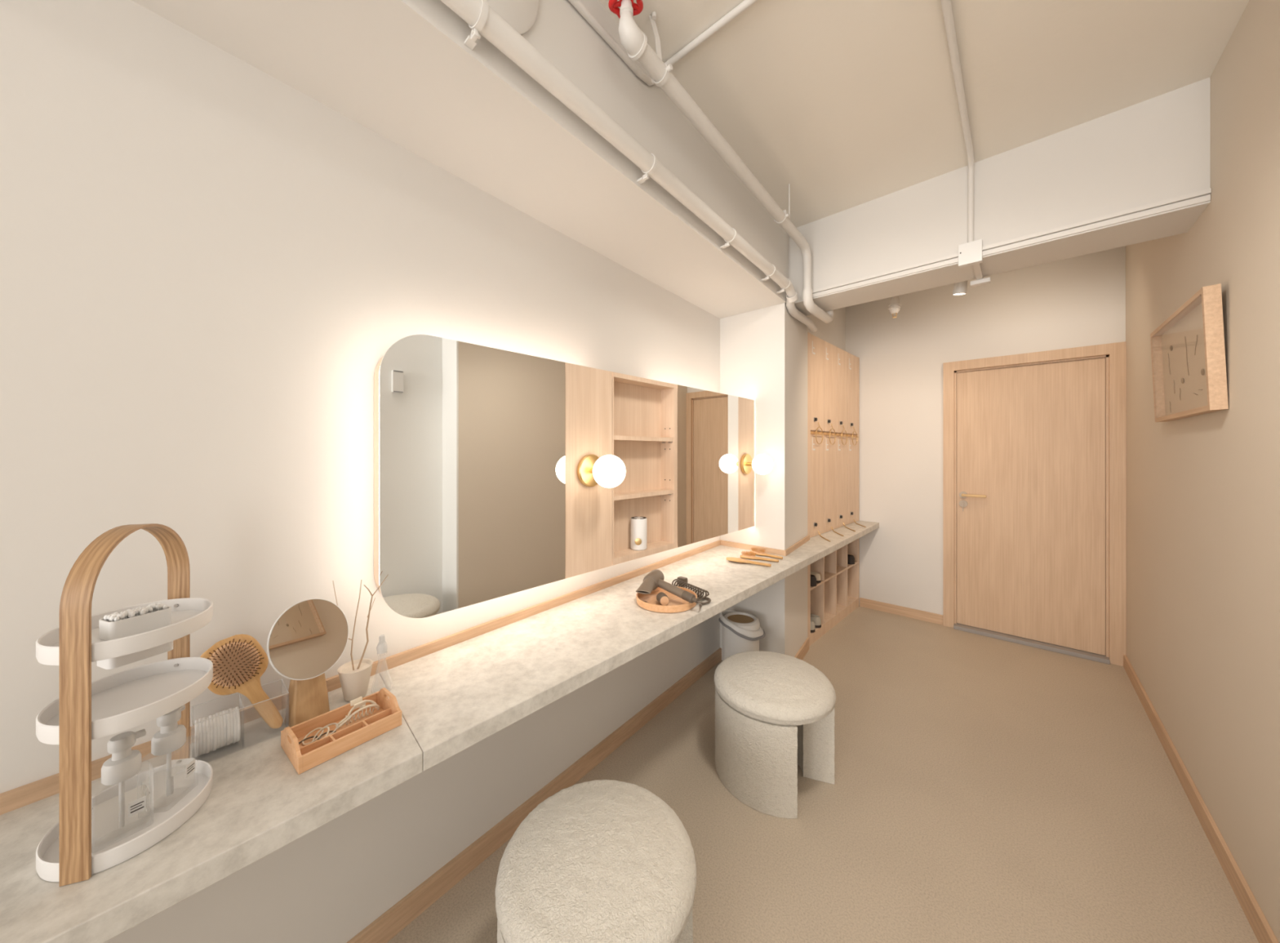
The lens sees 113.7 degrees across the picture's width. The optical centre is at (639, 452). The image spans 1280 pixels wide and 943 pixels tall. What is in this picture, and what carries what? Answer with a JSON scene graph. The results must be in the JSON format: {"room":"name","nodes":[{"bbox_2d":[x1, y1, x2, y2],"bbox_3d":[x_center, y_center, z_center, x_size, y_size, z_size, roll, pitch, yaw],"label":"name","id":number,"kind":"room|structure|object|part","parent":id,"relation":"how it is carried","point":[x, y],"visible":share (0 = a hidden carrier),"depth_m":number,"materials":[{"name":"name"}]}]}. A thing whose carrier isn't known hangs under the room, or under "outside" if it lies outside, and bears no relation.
{"room":"changing room","nodes":[
{"label":"changing room","id":0,"kind":"room"},
{"bbox_2d":[0,0,719,942],"bbox_3d":[-1.923,0.011,-0.126,0.819,2.745,7.630,0,0,42],"label":"wall","id":1,"kind":"structure","parent":0,"point":[209,268],"depth_m":0.95,"materials":[{"name":"white paint"}]},
{"bbox_2d":[0,540,720,814],"bbox_3d":[-1.823,0.599,-0.225,0.012,0.031,7.637,0,0,38],"label":"trim","id":2,"kind":"structure","parent":1,"relation":"attached to","point":[24,795],"depth_m":1.22,"materials":[{"name":"brown wood"}]},
{"bbox_2d":[0,520,879,942],"bbox_3d":[-0.258,0.635,1.536,0.634,0.042,6.329,0,0,42],"label":"countertop","id":3,"kind":"structure","parent":1,"relation":"attached to","point":[451,699],"depth_m":0.86,"materials":[{"name":"stone"}]},
{"bbox_2d":[35,523,213,886],"bbox_3d":[-0.843,0.367,0.697,0.177,0.492,0.217,0,0,-20],"label":"organizer","id":4,"kind":"object","parent":3,"relation":"on","point":[85,710],"visible":0.9,"depth_m":0.64,"materials":[{"name":"white ceramic"}]},
{"bbox_2d":[92,728,150,846],"bbox_3d":[-0.833,0.532,0.671,0.046,0.153,0.062,0,0,32],"label":"pump bottle","id":5,"kind":"object","parent":4,"relation":"on","point":[113,817],"visible":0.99,"depth_m":0.66,"materials":[{"name":"white plastic"}]},
{"bbox_2d":[130,800,143,813],"bbox_3d":[-0.807,0.568,0.670,0.001,0.011,0.014,0,0,33],"label":"print","id":6,"kind":"object","parent":5,"relation":"on","point":[142,801],"depth_m":0.67},
{"bbox_2d":[35,597,213,665],"bbox_3d":[-0.843,0.290,0.697,0.201,0.027,0.184,0,0,42],"label":"tray","id":7,"kind":"object","parent":4,"relation":"on","point":[188,615],"depth_m":0.65,"materials":[{"name":"white plastic"}]},
{"bbox_2d":[35,657,213,744],"bbox_3d":[-0.843,0.404,0.697,0.201,0.027,0.184,0,0,42],"label":"tray","id":8,"kind":"object","parent":4,"relation":"on","point":[130,698],"depth_m":0.69,"materials":[{"name":"white plastic"}]},
{"bbox_2d":[35,760,213,881],"bbox_3d":[-0.843,0.600,0.697,0.201,0.027,0.184,0,0,42],"label":"tray","id":9,"kind":"object","parent":4,"relation":"on","point":[163,820],"depth_m":0.65,"materials":[{"name":"white plastic"}]},
{"bbox_2d":[98,602,171,640],"bbox_3d":[-0.846,0.280,0.702,0.042,0.038,0.072,0,0,20],"label":"box","id":10,"kind":"object","parent":4,"relation":"on","point":[129,622],"visible":1,"depth_m":0.69,"materials":[{"name":"white plastic"}]},
{"bbox_2d":[141,704,195,808],"bbox_3d":[-0.829,0.532,0.735,0.046,0.153,0.062,0,0,-10],"label":"pump bottle","id":11,"kind":"object","parent":4,"relation":"on","point":[166,784],"visible":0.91,"depth_m":0.73,"materials":[{"name":"white plastic"}]},
{"bbox_2d":[186,762,194,773],"bbox_3d":[-0.809,0.568,0.752,0.001,0.011,0.014,0,0,-10],"label":"print","id":12,"kind":"object","parent":11,"relation":"on","point":[193,762],"depth_m":0.75},
{"bbox_2d":[191,678,288,724],"bbox_3d":[-0.852,0.570,0.893,0.086,0.086,0.145,0,0,42],"label":"acrylic box","id":13,"kind":"object","parent":3,"relation":"on","point":[193,723],"visible":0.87,"depth_m":0.88,"materials":[{"name":"white"}]},
{"bbox_2d":[194,706,239,756],"bbox_3d":[-0.875,0.575,0.865,0.072,0.069,0.064,0,0,42],"label":"pads","id":14,"kind":"object","parent":13,"relation":"in","point":[212,734],"visible":0.98,"depth_m":0.85,"materials":[{"name":"white"}]},
{"bbox_2d":[200,634,283,728],"bbox_3d":[-0.861,0.502,0.905,0.141,0.204,0.069,0,0,-33],"label":"brush","id":15,"kind":"object","parent":13,"relation":"in","point":[239,661],"visible":0.97,"depth_m":0.90,"materials":[{"name":"brown wood"}]},
{"bbox_2d":[266,598,348,726],"bbox_3d":[-0.757,0.476,0.954,0.087,0.275,0.169,0,0,28],"label":"mirror","id":16,"kind":"object","parent":3,"relation":"on","point":[308,637],"visible":0.99,"depth_m":0.94,"materials":[{"name":"brown wood"}]},
{"bbox_3d":[-0.747,0.420,0.949,0.055,0.164,0.171,0,0,17],"label":"disc frame","id":17,"kind":"part","parent":16,"relation":"part of","materials":[{"name":"white plastic"}]},
{"bbox_3d":[-0.745,0.420,0.948,0.051,0.160,0.167,0,0,18],"label":"disc glass","id":18,"kind":"part","parent":16,"relation":"part of","materials":[{"name":"white mirror"}]},
{"bbox_2d":[280,687,401,773],"bbox_3d":[-0.644,0.587,0.908,0.128,0.052,0.185,0,0,38],"label":"organizer box","id":19,"kind":"object","parent":3,"relation":"on","point":[303,758],"visible":0.96,"depth_m":0.89,"materials":[{"name":"brown wood"}]},
{"bbox_2d":[298,735,319,743],"bbox_3d":[-0.692,0.605,0.866,0.043,0.009,0.043,0,0,42],"label":"tie","id":20,"kind":"object","parent":19,"relation":"in","point":[300,742],"visible":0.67,"depth_m":0.88,"materials":[{"name":"brown fabric"}]},
{"bbox_2d":[302,727,324,745],"bbox_3d":[-0.693,0.600,0.884,0.039,0.016,0.036,0,0,42],"label":"tie","id":21,"kind":"object","parent":19,"relation":"in","point":[322,730],"visible":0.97,"depth_m":0.89,"materials":[{"name":"beige plastic"}]},
{"bbox_2d":[311,725,329,741],"bbox_3d":[-0.672,0.596,0.879,0.037,0.024,0.030,0,0,42],"label":"tie","id":22,"kind":"object","parent":19,"relation":"in","point":[326,726],"visible":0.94,"depth_m":0.89,"materials":[{"name":"beige plastic"}]},
{"bbox_2d":[315,722,337,738],"bbox_3d":[-0.676,0.601,0.902,0.041,0.012,0.040,0,0,42],"label":"tie","id":23,"kind":"object","parent":19,"relation":"in","point":[335,723],"visible":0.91,"depth_m":0.91,"materials":[{"name":"beige plastic"}]},
{"bbox_3d":[-0.693,0.598,0.945,0.006,0.031,0.173,0,0,38],"label":"panel","id":24,"kind":"part","parent":19,"relation":"part of","materials":[{"name":"brown wood"}]},
{"bbox_3d":[-0.596,0.598,0.871,0.006,0.031,0.173,0,0,38],"label":"panel","id":25,"kind":"part","parent":19,"relation":"part of","materials":[{"name":"brown wood"}]},
{"bbox_2d":[335,696,379,728],"bbox_3d":[-0.639,0.583,0.947,0.033,0.044,0.085,0,0,38],"label":"claw clip","id":26,"kind":"object","parent":19,"relation":"in","point":[357,702],"visible":1,"depth_m":0.94,"materials":[{"name":"beige plastic"}]},
{"bbox_2d":[333,573,388,701],"bbox_3d":[-0.703,0.463,1.048,0.098,0.301,0.074,0,0,8],"label":"pot","id":27,"kind":"object","parent":3,"relation":"on","point":[354,675],"visible":0.98,"depth_m":1.04,"materials":[{"name":"beige ceramic"}]},
{"bbox_3d":[-0.715,0.575,1.050,0.074,0.077,0.074,0,0,42],"label":"pot","id":28,"kind":"part","parent":27,"relation":"part of","materials":[{"name":"beige ceramic"}]},
{"bbox_2d":[370,634,393,692],"bbox_3d":[-0.666,0.543,1.079,0.049,0.141,0.049,0,0,42],"label":"flask","id":29,"kind":"object","parent":3,"relation":"on","point":[382,646],"visible":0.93,"depth_m":1.07,"materials":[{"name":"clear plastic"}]},
{"bbox_2d":[635,586,697,613],"bbox_3d":[0.109,0.599,1.716,0.250,0.029,0.250,0,0,42],"label":"round tray","id":30,"kind":"object","parent":3,"relation":"on","point":[676,604],"visible":0.6,"depth_m":1.68,"materials":[{"name":"brown wood"}]},
{"bbox_2d":[656,591,669,605],"bbox_3d":[0.091,0.586,1.671,0.043,0.043,0.051,0,0,-13],"label":"styling nozzle","id":31,"kind":"object","parent":30,"relation":"on","point":[663,599],"visible":1,"depth_m":1.65,"materials":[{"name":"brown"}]},
{"bbox_2d":[635,568,711,608],"bbox_3d":[0.172,0.560,1.782,0.278,0.105,0.326,0,0,23],"label":"hair dryer","id":32,"kind":"object","parent":30,"relation":"on","point":[654,580],"visible":0.94,"depth_m":1.72,"materials":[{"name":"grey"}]},
{"bbox_3d":[0.123,0.554,1.710,0.033,0.051,0.156,0,0,-43],"label":"handle","id":33,"kind":"part","parent":32,"relation":"part of","materials":[{"name":"brown"}]},
{"bbox_3d":[0.198,0.566,1.631,0.034,0.039,0.069,0,0,-43],"label":"handle","id":34,"kind":"part","parent":32,"relation":"part of","materials":[{"name":"brown"}]},
{"bbox_3d":[0.231,0.590,1.763,0.104,0.044,0.337,0,0,-14],"label":"coiled cord","id":35,"kind":"part","parent":32,"relation":"part of","materials":[{"name":"brown plastic"}]},
{"bbox_2d":[726,556,771,566],"bbox_3d":[0.598,0.602,2.309,0.250,0.013,0.072,2,1,32],"label":"comb","id":36,"kind":"object","parent":3,"relation":"on","point":[730,558],"visible":1,"depth_m":2.30,"materials":[{"name":"brown wood"}]},
{"bbox_2d":[740,551,778,561],"bbox_3d":[0.683,0.594,2.396,0.220,0.036,0.064,0,0,31],"label":"brush","id":37,"kind":"object","parent":3,"relation":"on","point":[750,555],"visible":1,"depth_m":2.40,"materials":[{"name":"brown wood"}]},
{"bbox_2d":[750,546,782,559],"bbox_3d":[0.748,0.594,2.481,0.068,0.036,0.215,0,0,-42],"label":"brush","id":38,"kind":"object","parent":3,"relation":"on","point":[758,553],"visible":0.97,"depth_m":2.49,"materials":[{"name":"brown wood"}]},
{"bbox_2d":[807,332,859,537],"bbox_3d":[1.501,-0.121,3.439,0.256,1.467,1.124,0,0,44],"label":"board panel","id":39,"kind":"object","parent":3,"relation":"on","point":[833,372],"visible":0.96,"depth_m":3.30,"materials":[{"name":"brown wood"}]},
{"bbox_3d":[1.308,-0.507,3.098,0.019,0.691,0.253,0,0,44],"label":"locker door","id":40,"kind":"part","parent":39,"relation":"part of","materials":[{"name":"brown wood"}]},
{"bbox_3d":[1.308,0.238,3.098,0.019,0.721,0.253,0,0,44],"label":"locker door","id":41,"kind":"part","parent":39,"relation":"part of","materials":[{"name":"brown wood"}]},
{"bbox_2d":[814,422,824,444],"bbox_3d":[1.316,-0.143,3.074,0.013,0.165,0.170,0,0,44],"label":"wire hanger","id":42,"kind":"object","parent":39,"relation":"attached to","point":[815,433],"visible":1,"depth_m":3.07,"materials":[{"name":"gold metal"}]},
{"bbox_3d":[1.490,-0.507,3.284,0.019,0.691,0.253,0,0,44],"label":"locker door","id":43,"kind":"part","parent":39,"relation":"part of","materials":[{"name":"brown wood"}]},
{"bbox_3d":[1.490,0.238,3.284,0.019,0.721,0.253,0,0,44],"label":"locker door","id":44,"kind":"part","parent":39,"relation":"part of","materials":[{"name":"brown wood"}]},
{"bbox_2d":[828,423,836,444],"bbox_3d":[1.498,-0.143,3.259,0.013,0.165,0.170,0,0,44],"label":"wire hanger","id":45,"kind":"object","parent":39,"relation":"attached to","point":[829,435],"visible":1,"depth_m":3.25,"materials":[{"name":"gold metal"}]},
{"bbox_3d":[1.673,-0.507,3.469,0.019,0.691,0.253,0,0,44],"label":"locker door","id":46,"kind":"part","parent":39,"relation":"part of","materials":[{"name":"brown wood"}]},
{"bbox_3d":[1.673,0.238,3.469,0.019,0.721,0.253,0,0,44],"label":"locker door","id":47,"kind":"part","parent":39,"relation":"part of","materials":[{"name":"brown wood"}]},
{"bbox_2d":[840,425,847,444],"bbox_3d":[1.681,-0.143,3.445,0.013,0.165,0.170,0,0,44],"label":"wire hanger","id":48,"kind":"object","parent":39,"relation":"attached to","point":[843,425],"visible":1,"depth_m":3.44,"materials":[{"name":"gold metal"}]},
{"bbox_3d":[1.855,-0.507,3.655,0.019,0.691,0.253,0,0,44],"label":"locker door","id":49,"kind":"part","parent":39,"relation":"part of","materials":[{"name":"brown wood"}]},
{"bbox_3d":[1.855,0.238,3.655,0.019,0.721,0.253,0,0,44],"label":"locker door","id":50,"kind":"part","parent":39,"relation":"part of","materials":[{"name":"brown wood"}]},
{"bbox_2d":[851,426,857,445],"bbox_3d":[1.863,-0.143,3.630,0.013,0.165,0.170,0,0,44],"label":"wire hanger","id":51,"kind":"object","parent":39,"relation":"attached to","point":[852,437],"visible":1,"depth_m":3.62,"materials":[{"name":"gold metal"}]},
{"bbox_2d":[131,0,786,318],"bbox_3d":[-1.657,-1.129,-0.362,0.463,0.467,7.675,0,0,38],"label":"soffit","id":52,"kind":"object","parent":1,"relation":"attached to","point":[404,71],"depth_m":1.21,"materials":[{"name":"white paint"}]},
{"bbox_2d":[485,0,538,35],"bbox_3d":[-0.380,-1.165,0.926,0.020,0.380,0.380,0,0,39],"label":"disc","id":53,"kind":"object","parent":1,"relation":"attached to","point":[521,15],"visible":0.48,"depth_m":1.02,"materials":[{"name":"white"}]},
{"bbox_2d":[346,647,721,942],"bbox_3d":[-1.819,1.344,-0.220,0.012,0.078,7.650,0,0,38],"label":"baseboard","id":54,"kind":"structure","parent":1,"relation":"attached to","point":[388,924],"depth_m":1.47,"materials":[{"name":"brown wood"}]},
{"bbox_2d":[373,334,754,617],"bbox_3d":[-0.049,0.066,1.918,0.193,0.791,2.077,0,0,42],"label":"mirror","id":55,"kind":"object","parent":1,"relation":"attached to","point":[479,495],"visible":0.98,"depth_m":1.41,"materials":[{"name":"silver mirror"}]},
{"bbox_3d":[-0.195,0.066,1.619,0.006,0.791,0.237,0,0,42],"label":"wood panel","id":56,"kind":"part","parent":55,"relation":"part of","materials":[{"name":"brown wood"}]},
{"bbox_2d":[577,454,626,488],"bbox_3d":[-0.132,0.069,1.554,0.174,0.124,0.124,0,0,42],"label":"globe lamp","id":57,"kind":"object","parent":55,"relation":"attached to","point":[608,471],"visible":1,"depth_m":1.51,"materials":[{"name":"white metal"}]},
{"bbox_3d":[-0.189,0.069,1.606,0.020,0.124,0.124,0,0,42],"label":"wall plate","id":58,"kind":"part","parent":57,"relation":"part of","materials":[{"name":"gold metal"}]},
{"bbox_3d":[-0.113,0.069,1.537,0.122,0.122,0.122,0,0,42],"label":"globe","id":59,"kind":"part","parent":57,"relation":"part of","materials":[{"name":"white"}]},
{"bbox_2d":[630,516,647,550],"bbox_3d":[-0.006,0.364,1.886,0.074,0.140,0.077,0,0,2],"label":"diffuser","id":60,"kind":"object","parent":55,"relation":"in","point":[638,525],"visible":1,"depth_m":1.86,"materials":[{"name":"white plastic"}]},
{"bbox_2d":[613,488,673,500],"bbox_3d":[-0.003,0.188,1.891,0.080,0.018,0.404,0,0,42],"label":"shelf","id":61,"kind":"object","parent":55,"relation":"attached to","point":[619,494],"depth_m":1.89,"materials":[{"name":"brown wood"}]},
{"bbox_2d":[613,435,673,441],"bbox_3d":[-0.003,-0.062,1.891,0.080,0.018,0.404,0,0,42],"label":"shelf","id":62,"kind":"object","parent":55,"relation":"attached to","point":[616,437],"depth_m":1.89,"materials":[{"name":"brown wood"}]},
{"bbox_2d":[677,384,737,546],"bbox_3d":[0.380,0.066,2.252,0.005,0.791,0.593,0,0,42],"label":"mirror","id":63,"kind":"object","parent":55,"relation":"attached to","point":[708,420],"depth_m":2.22,"materials":[{"name":"silver metal"}]},
{"bbox_3d":[0.648,0.066,2.550,0.006,0.791,0.204,0,0,42],"label":"wood panel","id":64,"kind":"part","parent":55,"relation":"part of","materials":[{"name":"brown wood"}]},
{"bbox_2d":[740,453,773,474],"bbox_3d":[0.702,0.069,2.475,0.174,0.124,0.124,0,0,42],"label":"globe lamp","id":65,"kind":"object","parent":55,"relation":"attached to","point":[762,464],"visible":1,"depth_m":2.43,"materials":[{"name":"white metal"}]},
{"bbox_3d":[0.645,0.069,2.526,0.020,0.124,0.124,0,0,42],"label":"wall plate","id":66,"kind":"part","parent":65,"relation":"part of","materials":[{"name":"gold metal"}]},
{"bbox_3d":[0.721,0.069,2.457,0.122,0.122,0.122,0,0,42],"label":"globe","id":67,"kind":"part","parent":65,"relation":"part of","materials":[{"name":"white"}]},
{"bbox_2d":[440,0,817,332],"bbox_3d":[-1.316,-0.909,-0.288,0.098,0.140,8.179,0,0,39],"label":"drain pipe","id":68,"kind":"object","parent":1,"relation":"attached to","point":[481,18],"visible":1,"depth_m":1.17,"materials":[{"name":"white"}]},
{"bbox_2d":[720,232,807,659],"bbox_3d":[0.787,0.011,2.942,0.714,2.745,0.554,0,0,42],"label":"wall pier","id":69,"kind":"object","parent":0,"point":[763,352],"visible":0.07,"depth_m":2.62,"materials":[{"name":"white paint"}]},
{"bbox_2d":[719,539,786,555],"bbox_3d":[0.700,0.599,2.637,0.457,0.031,0.012,0,0,42],"label":"trim","id":70,"kind":"structure","parent":69,"relation":"attached to","point":[770,550],"depth_m":2.63,"materials":[{"name":"brown wood"}]},
{"bbox_2d":[785,535,809,555],"bbox_3d":[1.031,0.599,2.720,0.012,0.031,0.559,0,0,35],"label":"trim","id":71,"kind":"structure","parent":69,"relation":"attached to","point":[801,542],"depth_m":2.69,"materials":[{"name":"brown wood"}]},
{"bbox_2d":[794,637,808,659],"bbox_3d":[1.029,1.344,2.719,0.012,0.078,0.554,0,0,35],"label":"baseboard","id":72,"kind":"object","parent":69,"relation":"attached to","point":[800,655],"visible":0.43,"depth_m":2.81,"materials":[{"name":"brown wood"}]},
{"bbox_2d":[386,606,1258,942],"bbox_3d":[-0.598,1.423,-0.213,3.200,0.080,9.680,0,0,42],"label":"floor","id":73,"kind":"structure","parent":0,"point":[984,789],"depth_m":1.59,"materials":[{"name":"plastic"}]},
{"bbox_2d":[494,779,696,942],"bbox_3d":[-0.105,1.169,1.042,0.485,0.426,0.485,0,0,33],"label":"stool","id":74,"kind":"object","parent":73,"relation":"on","point":[596,860],"visible":1,"depth_m":0.97,"materials":[{"name":"fabric"}]},
{"bbox_3d":[-0.180,1.216,0.911,0.401,0.332,0.174,0,0,30],"label":"leg","id":75,"kind":"part","parent":74,"relation":"part of","materials":[{"name":"fabric"}]},
{"bbox_3d":[-0.028,1.216,1.173,0.401,0.332,0.174,0,0,30],"label":"leg","id":76,"kind":"part","parent":74,"relation":"part of","materials":[{"name":"fabric"}]},
{"bbox_2d":[718,609,765,660],"bbox_3d":[0.611,1.175,2.503,0.272,0.413,0.258,0,0,42],"label":"waste bin","id":77,"kind":"object","parent":73,"relation":"on","point":[742,632],"visible":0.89,"depth_m":2.42,"materials":[{"name":"white plastic"}]},
{"bbox_3d":[0.604,1.007,2.505,0.158,0.012,0.158,0,0,42],"label":"swing lid","id":78,"kind":"part","parent":77,"relation":"part of","materials":[{"name":"beige"}]},
{"bbox_2d":[714,650,835,817],"bbox_3d":[0.578,1.161,1.825,0.503,0.442,0.503,0,0,-34],"label":"stool","id":79,"kind":"object","parent":73,"relation":"on","point":[775,711],"visible":1,"depth_m":1.67,"materials":[{"name":"fabric"}]},
{"bbox_3d":[0.453,1.210,1.731,0.181,0.344,0.415,0,0,-37],"label":"leg","id":80,"kind":"part","parent":79,"relation":"part of","materials":[{"name":"fabric"}]},
{"bbox_2d":[714,650,835,724],"bbox_3d":[0.578,0.990,1.825,0.504,0.099,0.503,0,0,-37],"label":"seat cushion","id":81,"kind":"object","parent":79,"relation":"on","point":[761,687],"depth_m":1.71,"materials":[{"name":"fabric"}]},
{"bbox_3d":[0.705,1.210,1.919,0.181,0.344,0.415,0,0,-37],"label":"leg","id":82,"kind":"part","parent":79,"relation":"part of","materials":[{"name":"fabric"}]},
{"bbox_2d":[807,537,859,646],"bbox_3d":[1.445,1.020,3.494,0.380,0.725,1.124,0,0,44],"label":"base cabinet","id":83,"kind":"object","parent":73,"relation":"on","point":[837,596],"visible":0.35,"depth_m":3.39,"materials":[{"name":"brown wood"}]},
{"bbox_3d":[1.074,0.989,3.106,0.366,0.633,0.050,0,0,44],"label":"panel","id":84,"kind":"part","parent":83,"relation":"part of","materials":[{"name":"brown wood"}]},
{"bbox_2d":[810,619,815,632],"bbox_3d":[1.193,1.267,3.122,0.074,0.074,0.231,0,0,-41],"label":"shoe","id":85,"kind":"object","parent":83,"relation":"in","point":[812,624],"visible":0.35,"depth_m":3.03,"materials":[{"name":"grey"}]},
{"bbox_2d":[810,574,816,586],"bbox_3d":[1.207,0.937,3.122,0.070,0.070,0.220,0,0,-44],"label":"shoe","id":86,"kind":"object","parent":83,"relation":"on","point":[813,580],"visible":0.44,"depth_m":3.04,"materials":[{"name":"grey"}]},
{"bbox_2d":[810,613,821,627],"bbox_3d":[1.270,1.267,3.201,0.074,0.074,0.231,0,0,-44],"label":"shoe","id":87,"kind":"object","parent":83,"relation":"in","point":[816,619],"visible":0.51,"depth_m":3.12,"materials":[{"name":"grey"}]},
{"bbox_2d":[810,571,821,582],"bbox_3d":[1.284,0.941,3.201,0.063,0.063,0.198,0,0,-44],"label":"shoe","id":88,"kind":"object","parent":83,"relation":"on","point":[816,575],"visible":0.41,"depth_m":3.13,"materials":[{"name":"grey"}]},
{"bbox_2d":[810,560,857,590],"bbox_3d":[1.457,0.981,3.496,0.366,0.016,1.044,0,0,44],"label":"shelf","id":89,"kind":"object","parent":83,"relation":"attached to","point":[828,574],"depth_m":3.38,"materials":[{"name":"brown wood"}]},
{"bbox_2d":[847,554,854,564],"bbox_3d":[1.795,0.937,3.722,0.070,0.070,0.220,0,0,-44],"label":"shoe","id":90,"kind":"object","parent":83,"relation":"on","point":[851,559],"visible":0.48,"depth_m":3.64,"materials":[{"name":"grey"}]},
{"bbox_3d":[1.833,0.989,3.879,0.366,0.633,0.030,0,0,44],"label":"panel","id":91,"kind":"part","parent":83,"relation":"part of","materials":[{"name":"brown wood"}]},
{"bbox_2d":[598,0,1248,227],"bbox_3d":[-0.598,-1.402,-0.213,3.200,0.080,9.680,0,0,42],"label":"ceiling","id":92,"kind":"structure","parent":0,"point":[846,104],"depth_m":1.50,"materials":[{"name":"paint"}]},
{"bbox_2d":[567,0,758,85],"bbox_3d":[0.161,-1.305,0.512,1.449,0.112,1.376,0,0,42],"label":"conduit","id":93,"kind":"object","parent":92,"relation":"attached to","point":[580,8],"visible":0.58,"depth_m":1.30,"materials":[{"name":"white"}]},
{"bbox_2d":[608,0,833,323],"bbox_3d":[0.591,-1.098,1.941,0.104,0.528,2.066,0,0,40],"label":"pipe","id":94,"kind":"object","parent":92,"relation":"hanging from","point":[634,41],"visible":0.97,"depth_m":1.46,"materials":[{"name":"white paint"},{"name":"red paint"}]},
{"bbox_2d":[888,295,901,318],"bbox_3d":[1.696,-1.130,2.782,0.072,0.462,0.072,0,0,42],"label":"sprinkler","id":95,"kind":"object","parent":92,"relation":"attached to","point":[894,305],"visible":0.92,"depth_m":2.76,"materials":[{"name":"white"}]},
{"bbox_2d":[952,280,968,295],"bbox_3d":[1.829,-1.131,2.378,0.082,0.460,0.083,0,0,42],"label":"ceiling spotlight","id":96,"kind":"object","parent":92,"relation":"attached to","point":[959,288],"visible":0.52,"depth_m":2.36,"materials":[{"name":"white plastic"}]},
{"bbox_2d":[940,0,991,287],"bbox_3d":[0.692,-1.113,1.000,0.106,0.492,3.210,0,0,42],"label":"conduit","id":97,"kind":"object","parent":92,"relation":"attached to","point":[970,253],"visible":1,"depth_m":1.90,"materials":[{"name":"white"}]},
{"bbox_2d":[845,245,1125,614],"bbox_3d":[2.301,0.011,3.570,2.415,2.745,0.120,0,0,42],"label":"wall","id":98,"kind":"structure","parent":0,"point":[1077,301],"depth_m":3.43,"materials":[{"name":"white paint"}]},
{"bbox_2d":[807,306,845,351],"bbox_3d":[1.376,-1.121,3.555,0.365,0.483,1.144,0,0,42],"label":"wall","id":99,"kind":"structure","parent":98,"relation":"attached to","point":[833,332],"depth_m":3.63,"materials":[{"name":"white paint"}]},
{"bbox_2d":[859,597,942,624],"bbox_3d":[2.210,1.345,3.562,0.611,0.076,0.012,0,0,42],"label":"baseboard","id":100,"kind":"structure","parent":98,"relation":"attached to","point":[868,603],"depth_m":3.54,"materials":[{"name":"brown wood"}]},
{"bbox_2d":[942,341,1126,666],"bbox_3d":[2.802,0.333,3.041,0.962,2.100,0.110,0,0,42],"label":"door","id":101,"kind":"structure","parent":98,"relation":"in","point":[1034,444],"depth_m":3.00,"materials":[{"name":"brown wood"}]},
{"bbox_3d":[2.569,0.331,3.215,0.151,0.020,0.049,0,0,42],"label":"lever","id":102,"kind":"part","parent":101,"relation":"part of","materials":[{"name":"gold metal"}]},
{"bbox_2d":[1125,0,1279,942],"bbox_3d":[2.328,0.011,1.664,0.185,2.745,2.907,0,0,42],"label":"wall","id":103,"kind":"structure","parent":0,"point":[1203,491],"depth_m":1.38,"materials":[{"name":"beige paint"}]},
{"bbox_2d":[788,77,1209,315],"bbox_3d":[1.556,-1.135,2.167,1.635,0.455,0.278,0,0,42],"label":"beam","id":104,"kind":"structure","parent":103,"relation":"attached to","point":[1155,149],"depth_m":1.85,"materials":[{"name":"white paint"}]},
{"bbox_2d":[812,187,1211,297],"bbox_3d":[1.520,-0.933,2.002,1.464,0.040,0.014,0,0,42],"label":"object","id":105,"kind":"object","parent":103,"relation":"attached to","point":[1117,217],"visible":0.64,"depth_m":1.79,"materials":[{"name":"white plastic"}]},
{"bbox_2d":[1150,283,1228,422],"bbox_3d":[2.178,-0.352,1.677,0.052,0.419,0.760,0,0,42],"label":"frame","id":106,"kind":"object","parent":103,"relation":"attached to","point":[1188,364],"visible":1,"depth_m":1.61,"materials":[{"name":"brown wood"}]},
{"bbox_3d":[2.170,-0.384,1.657,0.002,0.159,0.021,-3,-2,42],"label":"dried stem","id":107,"kind":"part","parent":106,"relation":"part of","materials":[{"name":"brown plant"}]},
{"bbox_2d":[1123,654,1279,942],"bbox_3d":[2.213,1.345,1.685,0.012,0.076,2.790,0,0,42],"label":"baseboard","id":108,"kind":"structure","parent":103,"relation":"attached to","point":[1257,920],"depth_m":1.48,"materials":[{"name":"brown wood"}]}
]}

